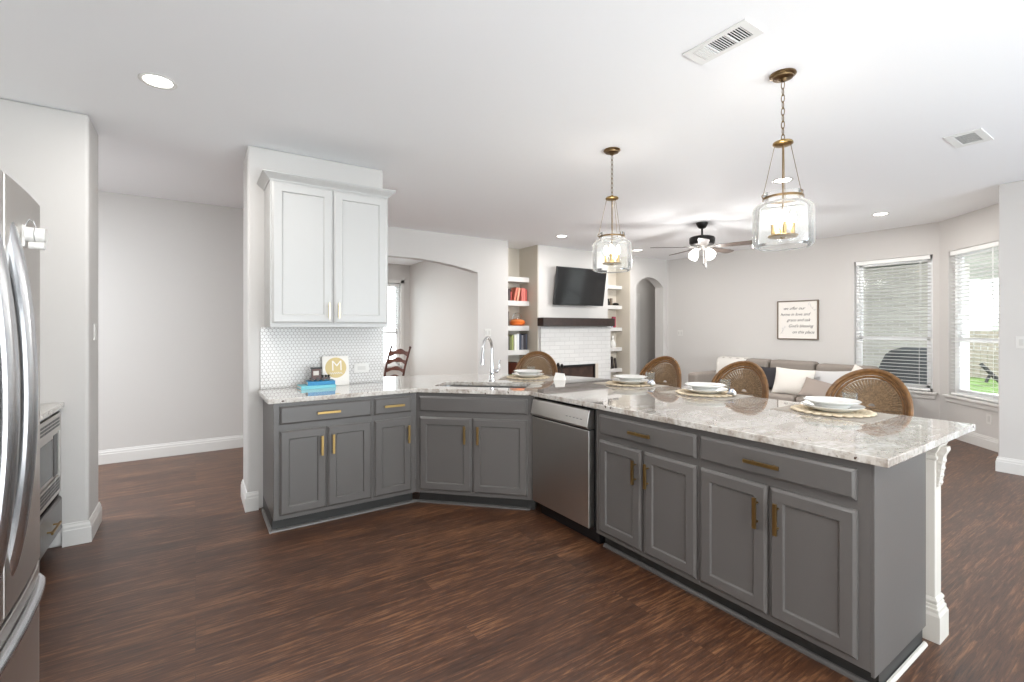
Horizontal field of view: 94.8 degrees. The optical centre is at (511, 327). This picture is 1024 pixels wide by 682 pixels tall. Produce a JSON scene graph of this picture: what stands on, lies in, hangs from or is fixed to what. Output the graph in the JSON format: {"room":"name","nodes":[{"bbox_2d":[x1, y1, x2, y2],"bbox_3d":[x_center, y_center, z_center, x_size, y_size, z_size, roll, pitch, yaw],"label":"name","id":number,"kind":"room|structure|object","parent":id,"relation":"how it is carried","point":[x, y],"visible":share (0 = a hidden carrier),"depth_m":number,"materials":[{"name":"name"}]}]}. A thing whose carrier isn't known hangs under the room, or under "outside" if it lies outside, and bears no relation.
{"room":"kitchen","nodes":[
{"label":"kitchen","id":0,"kind":"room"},
{"bbox_2d":[0,98,97,547],"bbox_3d":[-3.216,0.003,2.971,0.875,2.775,0.380,0,0,-34],"label":"wall","id":1,"kind":"structure","parent":0,"point":[51,153],"depth_m":3.00,"materials":[{"name":"grey paint"}]},
{"bbox_2d":[62,502,101,546],"bbox_3d":[-3.210,1.319,2.976,0.891,0.142,0.412,0,0,-34],"label":"baseboard","id":2,"kind":"structure","parent":1,"relation":"attached to","point":[75,533],"depth_m":3.03,"materials":[{"name":"white paint"}]},
{"bbox_2d":[243,145,382,507],"bbox_3d":[-1.672,0.003,4.009,1.047,2.775,0.380,0,0,-34],"label":"wall pillar","id":3,"kind":"structure","parent":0,"point":[256,159],"depth_m":3.60,"materials":[{"name":"grey paint"}]},
{"bbox_2d":[241,479,258,512],"bbox_3d":[-1.672,1.319,4.009,1.079,0.142,0.412,0,0,-34],"label":"baseboard","id":4,"kind":"structure","parent":3,"relation":"attached to","point":[250,500],"depth_m":3.58,"materials":[{"name":"white paint"}]},
{"bbox_2d":[260,327,382,388],"bbox_3d":[-1.527,0.235,3.867,0.958,0.474,0.014,0,0,-34],"label":"tile backsplash","id":5,"kind":"structure","parent":3,"relation":"attached to","point":[287,354],"depth_m":3.79,"materials":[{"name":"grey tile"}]},
{"bbox_2d":[354,363,368,372],"bbox_3d":[-1.283,0.345,4.016,0.125,0.078,0.009,0,0,-34],"label":"wall outlet","id":6,"kind":"object","parent":5,"relation":"attached to","point":[360,367],"visible":1,"depth_m":4.01,"materials":[{"name":"white plastic"}]},
{"bbox_2d":[257,169,395,326],"bbox_3d":[-1.441,-0.553,3.700,0.960,1.103,0.390,0,0,-34],"label":"upper cabinet","id":7,"kind":"object","parent":3,"relation":"attached to","point":[326,241],"visible":1,"depth_m":3.54,"materials":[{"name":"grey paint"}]},
{"bbox_2d":[98,191,666,450],"bbox_3d":[-2.809,0.003,6.064,14.100,2.775,0.600,0,0,-34],"label":"wall","id":8,"kind":"structure","parent":0,"point":[170,272],"depth_m":5.22,"materials":[{"name":"grey paint"}]},
{"bbox_2d":[98,435,242,464],"bbox_3d":[-5.476,1.319,3.901,7.060,0.142,0.016,0,0,-34],"label":"baseboard","id":9,"kind":"structure","parent":8,"relation":"attached to","point":[118,455],"depth_m":5.08,"materials":[{"name":"white paint"}]},
{"bbox_2d":[540,327,610,378],"bbox_3d":[1.154,0.690,8.338,1.635,1.399,0.044,0,0,-34],"label":"fireplace","id":10,"kind":"object","parent":8,"relation":"attached to","point":[582,351],"visible":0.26,"depth_m":8.37,"materials":[{"name":"white brick"}]},
{"bbox_2d":[537,317,614,325],"bbox_3d":[1.158,-0.096,8.265,1.658,0.141,0.169,0,0,-34],"label":"mantel shelf","id":11,"kind":"object","parent":8,"relation":"attached to","point":[542,321],"visible":1,"depth_m":8.12,"materials":[{"name":"brown wood"}]},
{"bbox_2d":[553,266,606,305],"bbox_3d":[1.167,-0.705,8.213,1.112,0.642,0.264,0,0,-34],"label":"television","id":12,"kind":"object","parent":8,"relation":"attached to","point":[573,286],"visible":1,"depth_m":8.13,"materials":[{"name":"black plastic"}]},
{"bbox_2d":[383,264,409,375],"bbox_3d":[-4.377,0.003,9.167,4.960,2.775,0.140,0,0,-34],"label":"wall","id":13,"kind":"structure","parent":0,"point":[395,271],"depth_m":10.43,"materials":[{"name":"grey paint"}]},
{"bbox_2d":[383,283,402,369],"bbox_3d":[-2.975,-0.022,10.076,1.300,1.895,0.175,0,0,-34],"label":"window","id":14,"kind":"structure","parent":13,"relation":"in","point":[396,332],"depth_m":10.41,"materials":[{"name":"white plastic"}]},
{"bbox_2d":[383,284,398,329],"bbox_3d":[-2.964,-0.445,10.060,1.148,1.006,0.074,0,0,-34],"label":"window blind","id":15,"kind":"object","parent":14,"relation":"attached to","point":[389,285],"visible":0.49,"depth_m":10.29,"materials":[{"name":"white"}]},
{"bbox_2d":[388,280,403,368],"bbox_3d":[-2.946,-0.055,10.033,1.340,1.970,0.018,0,0,-34],"label":"trim","id":16,"kind":"structure","parent":13,"relation":"attached to","point":[389,281],"depth_m":10.38,"materials":[{"name":"white paint"}]},
{"bbox_2d":[410,261,472,375],"bbox_3d":[-1.281,0.003,9.097,0.100,2.775,3.630,0,0,-34],"label":"wall","id":17,"kind":"structure","parent":0,"point":[441,296],"depth_m":9.17,"materials":[{"name":"grey paint"}]},
{"bbox_2d":[0,0,1023,264],"bbox_3d":[-1.068,-1.435,3.921,14.600,0.100,13.100,0,0,-34],"label":"ceiling","id":18,"kind":"structure","parent":0,"point":[489,119],"depth_m":2.92,"materials":[{"name":"white paint"}]},
{"bbox_2d":[138,73,177,89],"bbox_3d":[-1.989,-1.381,2.647,0.180,0.007,0.180,0,0,-34],"label":"recessed light","id":19,"kind":"object","parent":18,"relation":"in","point":[158,81],"visible":1,"depth_m":2.64,"materials":[{"name":"white paint"}]},
{"bbox_2d":[593,147,631,272],"bbox_3d":[0.780,-0.912,3.676,0.300,0.946,0.300,0,0,-34],"label":"pendant lamp","id":20,"kind":"object","parent":18,"relation":"hanging from","point":[611,151],"visible":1,"depth_m":3.65,"materials":[{"name":"glass"}]},
{"bbox_2d":[602,245,620,265],"bbox_3d":[0.780,-0.563,3.676,0.148,0.160,0.147,0,0,-34],"label":"candle","id":21,"kind":"object","parent":20,"relation":"on","point":[611,249],"depth_m":3.65,"materials":[{"name":"white wax"}]},
{"bbox_2d":[650,222,751,267],"bbox_3d":[2.561,-1.081,6.265,1.241,0.609,1.296,0,0,-34],"label":"ceiling fan","id":22,"kind":"object","parent":18,"relation":"hanging from","point":[701,242],"visible":1,"depth_m":6.14,"materials":[{"name":"black metal"}]},
{"bbox_2d":[682,18,764,64],"bbox_3d":[1.022,-1.380,2.292,0.165,0.009,0.330,0,0,-34],"label":"ceiling vent","id":23,"kind":"object","parent":18,"relation":"in","point":[743,31],"visible":1,"depth_m":2.28,"materials":[{"name":"white"}]},
{"bbox_2d":[752,68,815,250],"bbox_3d":[1.482,-0.912,2.576,0.300,0.946,0.300,0,0,-34],"label":"pendant lamp","id":24,"kind":"object","parent":18,"relation":"hanging from","point":[782,75],"visible":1,"depth_m":2.56,"materials":[{"name":"glass"}]},
{"bbox_2d":[768,208,798,238],"bbox_3d":[1.482,-0.563,2.576,0.148,0.160,0.147,0,0,-34],"label":"candle","id":25,"kind":"object","parent":24,"relation":"on","point":[783,216],"depth_m":2.55,"materials":[{"name":"white wax"}]},
{"bbox_2d":[943,128,993,147],"bbox_3d":[3.338,-1.381,3.443,0.340,0.007,0.200,0,0,-34],"label":"ceiling vent","id":26,"kind":"object","parent":18,"relation":"in","point":[979,135],"visible":1,"depth_m":3.43,"materials":[{"name":"white"}]},
{"bbox_2d":[508,248,518,361],"bbox_3d":[-0.069,0.003,8.008,0.717,2.775,0.470,0,0,-34],"label":"wall","id":27,"kind":"structure","parent":0,"point":[513,254],"depth_m":8.26,"materials":[{"name":"beige paint"}]},
{"bbox_2d":[508,276,528,283],"bbox_3d":[-0.032,-0.812,8.037,0.588,0.085,0.298,0,0,-34],"label":"niche shelf","id":28,"kind":"object","parent":27,"relation":"attached to","point":[515,280],"visible":0.51,"depth_m":7.98,"materials":[{"name":"white paint"}]},
{"bbox_2d":[508,300,528,306],"bbox_3d":[-0.032,-0.407,8.037,0.588,0.085,0.298,0,0,-34],"label":"niche shelf","id":29,"kind":"object","parent":27,"relation":"attached to","point":[510,303],"visible":0.51,"depth_m":7.98,"materials":[{"name":"white paint"}]},
{"bbox_2d":[508,326,528,330],"bbox_3d":[-0.032,0.013,8.037,0.588,0.085,0.298,0,0,-34],"label":"niche shelf","id":30,"kind":"object","parent":27,"relation":"attached to","point":[510,328],"visible":0.44,"depth_m":7.95,"materials":[{"name":"white paint"}]},
{"bbox_2d":[510,313,524,325],"bbox_3d":[0.091,-0.143,8.085,0.270,0.224,0.268,0,0,-34],"label":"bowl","id":31,"kind":"object","parent":30,"relation":"on","point":[515,322],"visible":1,"depth_m":7.99,"materials":[{"name":"orange ceramic"}]},
{"bbox_2d":[508,350,528,354],"bbox_3d":[-0.032,0.422,8.037,0.588,0.085,0.298,0,0,-34],"label":"niche shelf","id":32,"kind":"object","parent":27,"relation":"attached to","point":[510,352],"visible":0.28,"depth_m":7.95,"materials":[{"name":"white paint"}]},
{"bbox_2d":[519,245,537,366],"bbox_3d":[0.284,0.003,8.110,0.014,2.775,0.535,0,0,-34],"label":"wall","id":33,"kind":"structure","parent":0,"point":[528,256],"depth_m":8.05,"materials":[{"name":"beige paint"}]},
{"bbox_2d":[39,439,1023,681],"bbox_3d":[-1.068,1.450,3.921,14.600,0.120,13.100,0,0,-34],"label":"floor","id":34,"kind":"structure","parent":0,"point":[175,582],"depth_m":2.39,"materials":[{"name":"brown wood"}]},
{"bbox_2d":[0,169,45,681],"bbox_3d":[-1.606,0.495,0.915,0.954,1.790,0.890,0,0,-34],"label":"refrigerator","id":35,"kind":"object","parent":34,"relation":"on","point":[22,586],"visible":1,"depth_m":1.21,"materials":[{"name":"silver metal"}]},
{"bbox_2d":[22,219,47,249],"bbox_3d":[-1.329,-0.259,1.312,0.046,0.084,0.040,0,0,-34],"label":"clip","id":36,"kind":"object","parent":35,"relation":"attached to","point":[35,238],"visible":0.95,"depth_m":1.30,"materials":[{"name":"white"}]},
{"bbox_2d":[39,410,61,560],"bbox_3d":[-2.561,0.948,2.029,0.662,0.884,1.905,0,0,-34],"label":"base cabinet","id":37,"kind":"object","parent":34,"relation":"on","point":[51,517],"visible":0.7,"depth_m":2.72,"materials":[{"name":"grey paint"}]},
{"bbox_2d":[40,412,60,514],"bbox_3d":[-2.858,0.775,2.582,0.466,0.494,0.596,0,0,-34],"label":"microwave","id":38,"kind":"object","parent":37,"relation":"in","point":[50,427],"visible":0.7,"depth_m":2.74,"materials":[{"name":"silver metal"}]},
{"bbox_2d":[40,402,63,420],"bbox_3d":[-2.570,0.489,2.018,0.635,0.032,1.916,0,0,-34],"label":"countertop","id":39,"kind":"structure","parent":37,"relation":"on","point":[46,409],"depth_m":2.79,"materials":[{"name":"stone"}]},
{"bbox_2d":[263,396,371,529],"bbox_3d":[-1.458,0.948,3.535,0.662,0.884,0.635,0,0,-34],"label":"base cabinet","id":40,"kind":"object","parent":34,"relation":"on","point":[317,455],"visible":0.88,"depth_m":3.30,"materials":[{"name":"grey paint"}]},
{"bbox_2d":[369,392,415,508],"bbox_3d":[-1.041,0.948,3.815,0.343,0.884,0.635,0,0,-34],"label":"base cabinet","id":41,"kind":"object","parent":34,"relation":"on","point":[393,415],"visible":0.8,"depth_m":3.59,"materials":[{"name":"grey paint"}]},
{"bbox_2d":[261,499,529,533],"bbox_3d":[-0.878,1.381,3.521,2.033,0.018,0.467,0,0,-9],"label":"trim","id":42,"kind":"structure","parent":34,"relation":"on","point":[270,530],"depth_m":3.58,"materials":[{"name":"grey paint"}]},
{"bbox_2d":[383,346,410,376],"bbox_3d":[-2.038,0.850,7.683,0.496,1.081,0.619,0,0,34],"label":"dining chair","id":43,"kind":"object","parent":34,"relation":"on","point":[399,351],"visible":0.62,"depth_m":7.88,"materials":[{"name":"brown wood"}]},
{"bbox_2d":[416,385,537,509],"bbox_3d":[-0.247,0.948,3.846,0.933,0.884,0.605,0,0,11],"label":"base cabinet","id":44,"kind":"object","parent":34,"relation":"on","point":[471,448],"visible":0.75,"depth_m":3.59,"materials":[{"name":"grey paint"}]},
{"bbox_2d":[258,374,974,467],"bbox_3d":[0.055,0.489,3.111,2.778,0.032,3.807,0,0,-34],"label":"countertop","id":45,"kind":"structure","parent":44,"relation":"on","point":[886,443],"depth_m":2.59,"materials":[{"name":"stone"}]},
{"bbox_2d":[297,384,335,389],"bbox_3d":[-1.539,0.461,3.706,0.255,0.024,0.160,0,0,-36],"label":"book","id":46,"kind":"object","parent":45,"relation":"on","point":[300,386],"visible":0.84,"depth_m":3.64,"materials":[{"name":"teal paper"}]},
{"bbox_2d":[306,379,334,385],"bbox_3d":[-1.512,0.433,3.715,0.200,0.030,0.120,0,0,-32],"label":"book","id":47,"kind":"object","parent":46,"relation":"on","point":[331,381],"visible":0.98,"depth_m":3.67,"materials":[{"name":"blue paper"}]},
{"bbox_2d":[309,367,329,380],"bbox_3d":[-1.512,0.365,3.707,0.152,0.104,0.056,0,0,-34],"label":"train","id":48,"kind":"object","parent":47,"relation":"on","point":[315,371],"visible":1,"depth_m":3.68,"materials":[{"name":"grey wood"}]},
{"bbox_2d":[322,356,348,384],"bbox_3d":[-1.442,0.354,3.853,0.208,0.239,0.045,0,0,-34],"label":"board","id":49,"kind":"object","parent":45,"relation":"on","point":[337,367],"visible":0.98,"depth_m":3.85,"materials":[{"name":"white paper"}]},
{"bbox_2d":[445,385,525,387],"bbox_3d":[-0.237,0.594,3.897,0.790,0.173,0.380,0,0,11],"label":"sink","id":50,"kind":"object","parent":45,"relation":"in","point":[445,385],"visible":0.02,"depth_m":4.08,"materials":[{"name":"silver metal"}]},
{"bbox_2d":[480,337,500,380],"bbox_3d":[-0.192,0.277,4.101,0.112,0.392,0.236,0,0,24],"label":"kitchen faucet","id":51,"kind":"object","parent":45,"relation":"on","point":[492,371],"visible":1,"depth_m":4.17,"materials":[{"name":"silver metal"}]},
{"bbox_2d":[498,375,553,380],"bbox_3d":[0.149,0.471,4.395,0.490,0.002,0.370,0,0,11],"label":"mat","id":52,"kind":"object","parent":45,"relation":"on","point":[551,378],"visible":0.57,"depth_m":4.26,"materials":[{"name":"beige"}]},
{"bbox_2d":[507,375,549,379],"bbox_3d":[0.149,0.463,4.395,0.400,0.015,0.402,0,0,-41],"label":"woven placemat","id":53,"kind":"object","parent":52,"relation":"on","point":[509,376],"visible":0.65,"depth_m":4.30,"materials":[{"name":"wicker"}]},
{"bbox_2d":[514,369,541,374],"bbox_3d":[0.149,0.427,4.395,0.272,0.050,0.272,0,0,11],"label":"shallow bowl","id":54,"kind":"object","parent":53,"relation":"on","point":[522,371],"visible":0.78,"depth_m":4.38,"materials":[{"name":"white"}]},
{"bbox_2d":[595,382,666,388],"bbox_3d":[0.977,0.471,3.898,0.370,0.002,0.490,0,0,-34],"label":"mat","id":55,"kind":"object","parent":45,"relation":"on","point":[602,383],"visible":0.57,"depth_m":3.75,"materials":[{"name":"beige"}]},
{"bbox_2d":[605,380,652,386],"bbox_3d":[0.977,0.463,3.898,0.402,0.015,0.400,0,0,19],"label":"woven placemat","id":56,"kind":"object","parent":55,"relation":"on","point":[614,383],"visible":0.62,"depth_m":3.81,"materials":[{"name":"wicker"}]},
{"bbox_2d":[614,375,646,380],"bbox_3d":[0.977,0.427,3.898,0.272,0.050,0.272,0,0,-34],"label":"shallow bowl","id":57,"kind":"object","parent":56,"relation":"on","point":[621,377],"visible":0.76,"depth_m":3.89,"materials":[{"name":"white"}]},
{"bbox_2d":[612,378,648,383],"bbox_3d":[0.977,0.445,3.898,0.302,0.031,0.302,0,0,-34],"label":"dinner plate","id":58,"kind":"object","parent":56,"relation":"on","point":[643,380],"visible":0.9,"depth_m":3.80,"materials":[{"name":"white"}]},
{"bbox_2d":[662,390,750,400],"bbox_3d":[1.369,0.471,3.341,0.370,0.002,0.490,0,0,-34],"label":"mat","id":59,"kind":"object","parent":45,"relation":"on","point":[736,396],"visible":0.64,"depth_m":3.17,"materials":[{"name":"beige"}]},
{"bbox_2d":[675,389,734,397],"bbox_3d":[1.369,0.463,3.341,0.402,0.015,0.400,0,0,19],"label":"woven placemat","id":60,"kind":"object","parent":59,"relation":"on","point":[679,391],"visible":0.57,"depth_m":3.25,"materials":[{"name":"wicker"}]},
{"bbox_2d":[682,386,727,393],"bbox_3d":[1.369,0.445,3.341,0.302,0.031,0.302,0,0,-34],"label":"dinner plate","id":61,"kind":"object","parent":60,"relation":"on","point":[722,389],"visible":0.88,"depth_m":3.26,"materials":[{"name":"white"}]},
{"bbox_2d":[685,382,725,390],"bbox_3d":[1.369,0.427,3.341,0.272,0.050,0.272,0,0,-34],"label":"shallow bowl","id":62,"kind":"object","parent":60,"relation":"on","point":[705,386],"visible":0.8,"depth_m":3.34,"materials":[{"name":"white"}]},
{"bbox_2d":[771,403,898,422],"bbox_3d":[1.784,0.471,2.626,0.370,0.002,0.490,0,0,-34],"label":"mat","id":63,"kind":"object","parent":45,"relation":"on","point":[880,416],"visible":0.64,"depth_m":2.49,"materials":[{"name":"beige"}]},
{"bbox_2d":[790,404,876,417],"bbox_3d":[1.784,0.463,2.626,0.400,0.015,0.402,0,0,4],"label":"woven placemat","id":64,"kind":"object","parent":63,"relation":"on","point":[861,413],"visible":0.6,"depth_m":2.54,"materials":[{"name":"wicker"}]},
{"bbox_2d":[804,396,861,408],"bbox_3d":[1.784,0.427,2.626,0.272,0.050,0.272,0,0,-34],"label":"shallow bowl","id":65,"kind":"object","parent":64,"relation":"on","point":[819,401],"visible":0.84,"depth_m":2.63,"materials":[{"name":"white"}]},
{"bbox_2d":[800,401,865,412],"bbox_3d":[1.784,0.445,2.626,0.302,0.031,0.302,0,0,-34],"label":"dinner plate","id":66,"kind":"object","parent":64,"relation":"on","point":[856,407],"visible":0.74,"depth_m":2.56,"materials":[{"name":"white"}]},
{"bbox_2d":[515,351,557,374],"bbox_3d":[0.241,0.826,5.011,0.471,1.132,0.492,0,0,11],"label":"bar stool","id":67,"kind":"object","parent":34,"relation":"on","point":[540,363],"visible":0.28,"depth_m":5.21,"materials":[{"name":"wicker"}]},
{"bbox_2d":[531,398,604,543],"bbox_3d":[0.555,0.954,3.377,0.596,0.863,0.612,0,0,-34],"label":"dishwasher","id":68,"kind":"object","parent":34,"relation":"on","point":[564,434],"visible":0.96,"depth_m":3.16,"materials":[{"name":"silver metal"}]},
{"bbox_2d":[596,409,708,596],"bbox_3d":[0.944,0.948,2.799,0.615,0.884,0.731,0,0,-34],"label":"base cabinet","id":69,"kind":"object","parent":34,"relation":"on","point":[648,471],"visible":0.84,"depth_m":2.58,"materials":[{"name":"grey paint"}]},
{"bbox_2d":[639,356,681,387],"bbox_3d":[1.222,0.826,4.177,0.492,1.132,0.471,0,0,-34],"label":"bar stool","id":70,"kind":"object","parent":34,"relation":"on","point":[670,373],"visible":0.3,"depth_m":4.31,"materials":[{"name":"wicker"}]},
{"bbox_2d":[603,543,868,681],"bbox_3d":[0.990,1.381,2.396,0.018,0.018,1.448,0,0,-34],"label":"trim","id":71,"kind":"structure","parent":34,"relation":"on","point":[835,667],"depth_m":2.21,"materials":[{"name":"grey paint"}]},
{"bbox_2d":[711,361,768,398],"bbox_3d":[1.638,0.826,3.558,0.492,1.132,0.471,0,0,-34],"label":"bar stool","id":72,"kind":"object","parent":34,"relation":"on","point":[749,380],"visible":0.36,"depth_m":3.67,"materials":[{"name":"wicker"}]},
{"bbox_2d":[688,357,897,413],"bbox_3d":[4.170,0.954,7.278,1.000,0.872,2.670,0,0,-34],"label":"sectional sofa","id":73,"kind":"object","parent":34,"relation":"on","point":[703,376],"visible":0.24,"depth_m":7.17,"materials":[{"name":"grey fabric"}]},
{"bbox_2d":[716,356,748,378],"bbox_3d":[3.897,0.686,8.173,0.478,0.358,0.507,0,0,-34],"label":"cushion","id":74,"kind":"object","parent":73,"relation":"on","point":[721,362],"visible":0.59,"depth_m":8.14,"materials":[{"name":"white fabric"}]},
{"bbox_2d":[720,357,771,382],"bbox_3d":[3.979,0.749,8.011,0.260,0.453,0.848,0,0,-34],"label":"cushion","id":75,"kind":"object","parent":73,"relation":"on","point":[761,362],"depth_m":7.69,"materials":[{"name":"brown fabric"}]},
{"bbox_2d":[760,366,781,388],"bbox_3d":[4.033,0.790,7.445,0.158,0.348,0.400,0,0,-34],"label":"throw pillow","id":76,"kind":"object","parent":73,"relation":"on","point":[770,373],"visible":0.32,"depth_m":7.35,"materials":[{"name":"grey fabric"}]},
{"bbox_2d":[753,389,800,401],"bbox_3d":[4.068,1.045,7.134,0.610,0.130,0.657,0,0,-34],"label":"seat cushion","id":77,"kind":"object","parent":73,"relation":"on","point":[778,396],"depth_m":6.84,"materials":[{"name":"brown fabric"}]},
{"bbox_2d":[772,367,815,395],"bbox_3d":[4.121,0.795,6.902,0.190,0.397,0.552,0,0,-37],"label":"throw pillow","id":78,"kind":"object","parent":73,"relation":"on","point":[787,381],"visible":0.82,"depth_m":6.88,"materials":[{"name":"white fabric"}]},
{"bbox_2d":[770,359,818,370],"bbox_3d":[4.412,0.747,7.365,0.260,0.457,0.653,0,0,-34],"label":"cushion","id":79,"kind":"object","parent":73,"relation":"on","point":[789,364],"depth_m":7.24,"materials":[{"name":"brown fabric"}]},
{"bbox_2d":[798,377,839,396],"bbox_3d":[4.242,0.870,6.489,0.484,0.337,0.281,0,0,41],"label":"throw pillow","id":80,"kind":"object","parent":73,"relation":"on","point":[811,387],"visible":0.59,"depth_m":6.48,"materials":[{"name":"brown fabric"}]},
{"bbox_2d":[796,396,848,401],"bbox_3d":[4.469,1.045,6.536,0.610,0.130,0.737,0,0,-34],"label":"seat cushion","id":81,"kind":"object","parent":73,"relation":"on","point":[798,398],"depth_m":6.63,"materials":[{"name":"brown fabric"}]},
{"bbox_2d":[814,371,850,395],"bbox_3d":[4.508,0.785,6.667,0.175,0.376,0.545,0,0,-27],"label":"throw pillow","id":82,"kind":"object","parent":73,"relation":"on","point":[830,377],"visible":0.36,"depth_m":6.65,"materials":[{"name":"white fabric"}]},
{"bbox_2d":[816,363,878,370],"bbox_3d":[4.814,0.756,6.768,0.260,0.437,0.733,0,0,-34],"label":"cushion","id":83,"kind":"object","parent":73,"relation":"on","point":[819,367],"depth_m":6.78,"materials":[{"name":"brown fabric"}]},
{"bbox_2d":[700,430,925,681],"bbox_3d":[1.352,0.948,2.192,0.615,0.884,0.731,0,0,-34],"label":"base cabinet","id":84,"kind":"object","parent":34,"relation":"on","point":[827,554],"visible":0.87,"depth_m":1.94,"materials":[{"name":"grey paint"}]},
{"bbox_2d":[825,368,913,416],"bbox_3d":[2.103,0.826,2.865,0.492,1.132,0.471,0,0,-34],"label":"bar stool","id":85,"kind":"object","parent":34,"relation":"on","point":[879,393],"visible":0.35,"depth_m":2.96,"materials":[{"name":"wicker"}]},
{"bbox_2d":[886,641,927,681],"bbox_3d":[1.611,1.383,1.927,0.485,0.014,0.014,0,0,-34],"label":"trim","id":86,"kind":"structure","parent":34,"relation":"on","point":[922,647],"depth_m":1.94,"materials":[{"name":"white paint"}]},
{"bbox_2d":[922,442,950,644],"bbox_3d":[1.893,0.948,2.140,0.124,0.884,0.139,0,0,-34],"label":"column","id":87,"kind":"structure","parent":34,"relation":"on","point":[936,630],"depth_m":2.10,"materials":[{"name":"white paint"}]},
{"bbox_2d":[608,257,615,378],"bbox_3d":[1.825,0.003,9.298,0.800,2.775,0.080,0,0,-34],"label":"wall","id":88,"kind":"structure","parent":0,"point":[611,276],"depth_m":9.37,"materials":[{"name":"beige paint"}]},
{"bbox_2d":[616,257,629,374],"bbox_3d":[2.230,0.003,9.308,0.115,2.775,0.355,0,0,-34],"label":"wall","id":89,"kind":"structure","parent":0,"point":[622,279],"depth_m":9.26,"materials":[{"name":"beige paint"}]},
{"bbox_2d":[636,279,654,378],"bbox_3d":[2.819,0.003,10.687,2.400,2.775,0.084,0,0,-34],"label":"wall","id":90,"kind":"structure","parent":0,"point":[645,288],"depth_m":10.82,"materials":[{"name":"grey paint"}]},
{"bbox_2d":[636,294,639,374],"bbox_3d":[2.813,0.315,10.592,0.135,2.150,0.065,0,0,-34],"label":"door frame","id":91,"kind":"structure","parent":90,"relation":"attached to","point":[637,295],"depth_m":10.56,"materials":[{"name":"white paint"}]},
{"bbox_2d":[667,222,939,419],"bbox_3d":[4.475,0.003,8.007,0.160,2.775,4.300,0,0,-34],"label":"wall","id":92,"kind":"structure","parent":0,"point":[727,307],"depth_m":7.92,"materials":[{"name":"grey paint"}]},
{"bbox_2d":[777,300,818,339],"bbox_3d":[4.617,-0.121,7.623,0.031,0.632,0.626,0,0,-34],"label":"framed print","id":93,"kind":"object","parent":92,"relation":"attached to","point":[798,319],"visible":1,"depth_m":7.61,"materials":[{"name":"brown"}]},
{"bbox_2d":[856,255,937,398],"bbox_3d":[5.353,-0.013,6.633,0.175,1.915,1.000,0,0,-34],"label":"window","id":94,"kind":"structure","parent":92,"relation":"in","point":[859,327],"depth_m":6.40,"materials":[{"name":"white plastic"}]},
{"bbox_2d":[856,255,931,390],"bbox_3d":[5.337,-0.061,6.622,0.074,1.808,0.848,0,0,-34],"label":"window blind","id":95,"kind":"object","parent":94,"relation":"attached to","point":[925,257],"visible":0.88,"depth_m":6.57,"materials":[{"name":"white plastic"}]},
{"bbox_2d":[956,432,1023,475],"bbox_3d":[5.055,1.319,5.666,1.359,0.142,8.889,0,0,-17],"label":"baseboard","id":96,"kind":"structure","parent":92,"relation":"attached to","point":[1002,464],"depth_m":4.56,"materials":[{"name":"white paint"}]},
{"bbox_2d":[863,263,969,389],"bbox_3d":[6.720,0.130,11.515,0.800,2.720,6.380,0,0,-34],"label":"brick house wing","id":97,"kind":"object","parent":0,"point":[867,328],"visible":0.07,"depth_m":9.38},
{"bbox_2d":[940,204,997,438],"bbox_3d":[5.572,0.003,5.581,0.160,2.775,1.185,0,0,11],"label":"wall","id":98,"kind":"structure","parent":0,"point":[978,227],"depth_m":6.00,"materials":[{"name":"grey paint"}]},
{"bbox_2d":[942,247,997,411],"bbox_3d":[5.538,-0.013,5.600,0.175,1.915,0.930,0,0,11],"label":"window","id":99,"kind":"structure","parent":98,"relation":"in","point":[973,402],"depth_m":5.92,"materials":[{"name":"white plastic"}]},
{"bbox_2d":[950,241,997,402],"bbox_3d":[5.519,-0.061,5.604,0.074,1.808,0.778,0,0,11],"label":"window blind","id":100,"kind":"object","parent":99,"relation":"attached to","point":[992,245],"visible":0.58,"depth_m":5.60,"materials":[{"name":"white"}]},
{"bbox_2d":[998,180,1023,459],"bbox_3d":[6.087,0.003,3.223,0.800,2.775,3.760,0,0,-34],"label":"wall","id":101,"kind":"structure","parent":0,"point":[1010,195],"depth_m":4.49,"materials":[{"name":"grey paint"}]},
{"bbox_2d":[1016,336,1023,348],"bbox_3d":[4.789,0.140,4.429,0.010,0.115,0.075,0,0,-34],"label":"light switch","id":102,"kind":"object","parent":101,"relation":"attached to","point":[1019,339],"visible":1,"depth_m":4.43,"materials":[{"name":"white plastic"}]},
{"label":"outside","id":103,"kind":"structure","parent":0,"visible":0},
{"bbox_3d":[8.651,1.520,7.620,6.340,0.140,15.000,0,0,-34],"label":"floor","id":104,"kind":"structure","parent":103,"visible":0},
{"bbox_2d":[879,347,926,384],"bbox_3d":[6.576,0.890,7.695,0.660,1.120,1.000,0,0,-34],"label":"barbecue grill","id":105,"kind":"object","parent":104,"relation":"on","point":[892,363],"visible":0.2,"depth_m":7.56,"materials":[{"name":"grey"}]},
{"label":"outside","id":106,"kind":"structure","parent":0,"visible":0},
{"bbox_2d":[970,377,997,393],"bbox_3d":[14.015,1.615,28.091,25.400,0.150,29.000,0,0,-34],"label":"lawn","id":107,"kind":"structure","parent":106,"point":[977,386],"depth_m":12.51,"materials":[{"name":"green plant"}]},
{"bbox_2d":[970,331,997,377],"bbox_3d":[13.811,0.810,15.377,0.080,1.460,38.121,0,0,-34],"label":"wooden fence","id":108,"kind":"object","parent":107,"relation":"on","point":[973,345],"visible":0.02,"depth_m":14.42,"materials":[{"name":"brown wood"}]},
{"bbox_2d":[979,363,997,382],"bbox_3d":[12.779,1.233,12.582,0.152,0.556,0.507,0,0,-21],"label":"swing frame","id":109,"kind":"object","parent":107,"relation":"on","point":[982,365],"visible":0.73,"depth_m":12.60,"materials":[{"name":"black metal"}]},
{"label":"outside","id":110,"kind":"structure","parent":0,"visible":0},
{"bbox_2d":[863,250,997,279],"bbox_3d":[6.440,-1.170,10.050,5.300,0.320,8.500,0,0,-34],"label":"roof","id":111,"kind":"structure","parent":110,"point":[995,251],"depth_m":9.41,"materials":[{"name":"grey"}]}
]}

